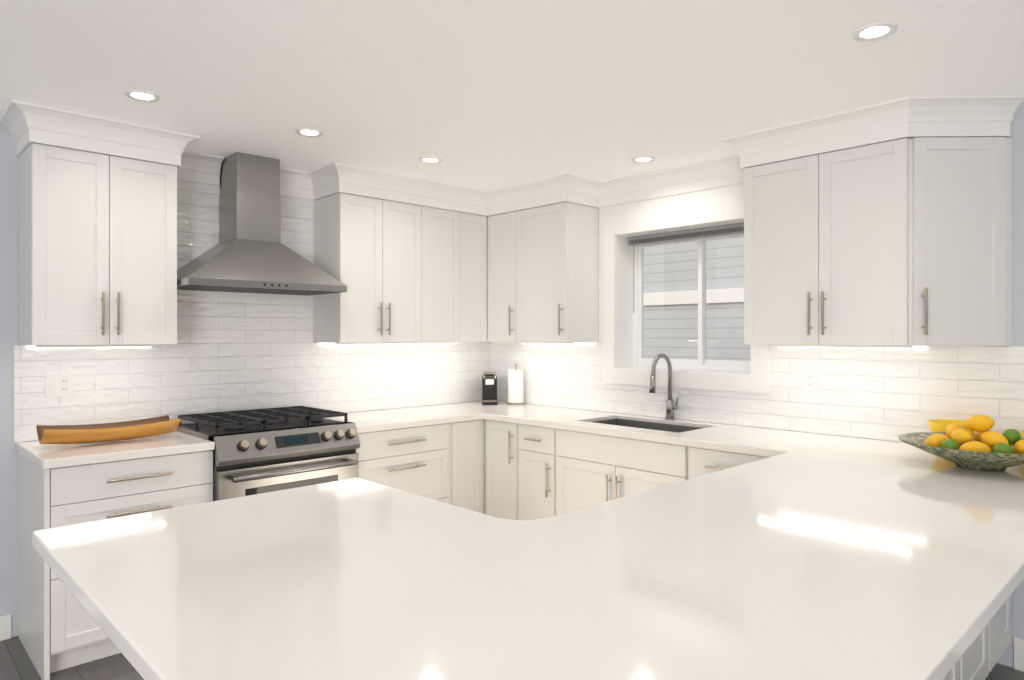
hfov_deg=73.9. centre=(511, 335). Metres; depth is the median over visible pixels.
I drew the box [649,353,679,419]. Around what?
faucet
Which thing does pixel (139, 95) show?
recessed light
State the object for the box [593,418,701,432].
undermount sink
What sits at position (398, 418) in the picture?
countertop
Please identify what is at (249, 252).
range hood
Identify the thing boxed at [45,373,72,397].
wall plate
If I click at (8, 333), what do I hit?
wall
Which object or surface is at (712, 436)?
countertop
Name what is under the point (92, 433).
wood tray
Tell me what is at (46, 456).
countertop
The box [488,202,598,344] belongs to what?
upper cabinet
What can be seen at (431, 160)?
recessed light
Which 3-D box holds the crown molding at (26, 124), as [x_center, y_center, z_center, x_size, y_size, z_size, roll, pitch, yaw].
[-1.864,-0.917,3.165,0.760,0.147,0.108,0,0,-44]
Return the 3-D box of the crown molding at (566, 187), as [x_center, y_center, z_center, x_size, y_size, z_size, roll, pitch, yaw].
[0.117,-0.917,4.474,0.090,0.147,0.733,0,0,-44]
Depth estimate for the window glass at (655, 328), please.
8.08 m
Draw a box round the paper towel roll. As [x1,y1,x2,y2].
[507,363,523,404]
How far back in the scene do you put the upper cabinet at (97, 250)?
3.15 m
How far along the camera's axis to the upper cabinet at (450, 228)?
4.61 m
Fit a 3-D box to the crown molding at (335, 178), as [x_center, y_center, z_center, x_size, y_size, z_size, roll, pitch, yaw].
[-0.606,-0.917,4.377,1.245,0.147,0.108,0,0,-44]
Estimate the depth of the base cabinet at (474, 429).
4.37 m
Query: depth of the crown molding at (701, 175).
4.14 m
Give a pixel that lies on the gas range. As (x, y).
(259, 451)
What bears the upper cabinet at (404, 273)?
attached to the wall at (8, 333)
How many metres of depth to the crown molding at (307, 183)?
4.17 m
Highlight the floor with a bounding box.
[0,636,1023,679]
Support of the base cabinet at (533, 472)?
on the floor
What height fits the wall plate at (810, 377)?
0.115 m
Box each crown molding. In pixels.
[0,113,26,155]
[4,100,203,174]
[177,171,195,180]
[296,168,328,199]
[320,163,487,215]
[488,174,579,215]
[584,158,743,207]
[716,95,1023,174]
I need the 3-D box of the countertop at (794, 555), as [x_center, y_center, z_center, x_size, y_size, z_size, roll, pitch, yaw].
[0.601,0.523,1.701,2.580,0.038,1.018,0,0,-44]
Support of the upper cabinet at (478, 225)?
attached to the wall at (8, 333)
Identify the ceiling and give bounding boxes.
[0,0,1023,191]
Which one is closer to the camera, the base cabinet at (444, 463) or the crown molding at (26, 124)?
the crown molding at (26, 124)
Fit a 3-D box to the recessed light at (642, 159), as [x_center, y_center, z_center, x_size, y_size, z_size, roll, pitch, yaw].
[0.739,-0.989,3.835,0.128,0.006,0.128,0,0,31]
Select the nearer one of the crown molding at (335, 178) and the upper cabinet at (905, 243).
the upper cabinet at (905, 243)
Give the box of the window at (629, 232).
[599,183,768,392]
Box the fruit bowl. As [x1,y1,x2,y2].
[898,415,1023,470]
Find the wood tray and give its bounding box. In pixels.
[36,415,179,443]
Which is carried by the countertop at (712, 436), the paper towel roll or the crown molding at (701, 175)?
the paper towel roll
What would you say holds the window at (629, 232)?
in the wall at (1007, 658)
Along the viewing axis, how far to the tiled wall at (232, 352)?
3.90 m
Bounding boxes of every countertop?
[16,431,214,468]
[32,478,507,635]
[108,445,1023,679]
[329,405,483,432]
[441,401,1023,476]
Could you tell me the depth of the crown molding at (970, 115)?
2.95 m
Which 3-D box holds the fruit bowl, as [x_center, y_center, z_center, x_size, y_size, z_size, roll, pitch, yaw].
[1.784,0.402,2.592,0.546,0.202,0.546,0,0,-44]
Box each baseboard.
[0,614,10,640]
[1014,637,1023,671]
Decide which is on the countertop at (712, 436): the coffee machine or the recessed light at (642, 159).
the coffee machine
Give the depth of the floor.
2.88 m
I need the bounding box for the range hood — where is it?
[177,152,346,294]
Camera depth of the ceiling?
2.56 m
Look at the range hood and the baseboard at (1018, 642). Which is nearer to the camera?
the baseboard at (1018, 642)
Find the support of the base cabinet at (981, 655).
on the floor
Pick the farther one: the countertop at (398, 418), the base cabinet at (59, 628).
the countertop at (398, 418)
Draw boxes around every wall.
[0,125,488,636]
[14,176,489,441]
[490,342,1023,441]
[491,106,1023,667]
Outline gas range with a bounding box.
[177,406,359,500]
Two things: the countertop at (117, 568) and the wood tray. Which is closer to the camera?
the countertop at (117, 568)
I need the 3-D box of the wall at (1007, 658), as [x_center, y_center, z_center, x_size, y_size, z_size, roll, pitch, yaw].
[2.074,0.213,3.149,0.250,2.410,6.200,0,0,-44]
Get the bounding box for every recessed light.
[124,90,159,101]
[295,128,322,136]
[419,157,441,163]
[631,156,654,162]
[852,22,897,41]
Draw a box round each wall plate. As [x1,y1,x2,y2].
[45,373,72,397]
[803,370,817,392]
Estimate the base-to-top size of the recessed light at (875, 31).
0.006 m
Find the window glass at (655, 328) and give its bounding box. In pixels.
[644,237,749,360]
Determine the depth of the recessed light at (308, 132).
3.32 m
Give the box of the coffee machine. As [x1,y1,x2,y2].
[482,371,496,404]
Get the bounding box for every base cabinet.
[18,450,212,679]
[356,421,463,507]
[464,419,483,513]
[484,419,767,519]
[943,594,1011,679]
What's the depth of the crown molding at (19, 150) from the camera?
3.13 m
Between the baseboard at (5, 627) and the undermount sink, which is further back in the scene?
the undermount sink
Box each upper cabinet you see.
[19,143,176,347]
[313,193,432,344]
[433,208,468,343]
[469,214,487,342]
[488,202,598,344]
[744,137,1011,348]
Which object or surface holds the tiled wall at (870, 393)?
attached to the wall at (1007, 658)

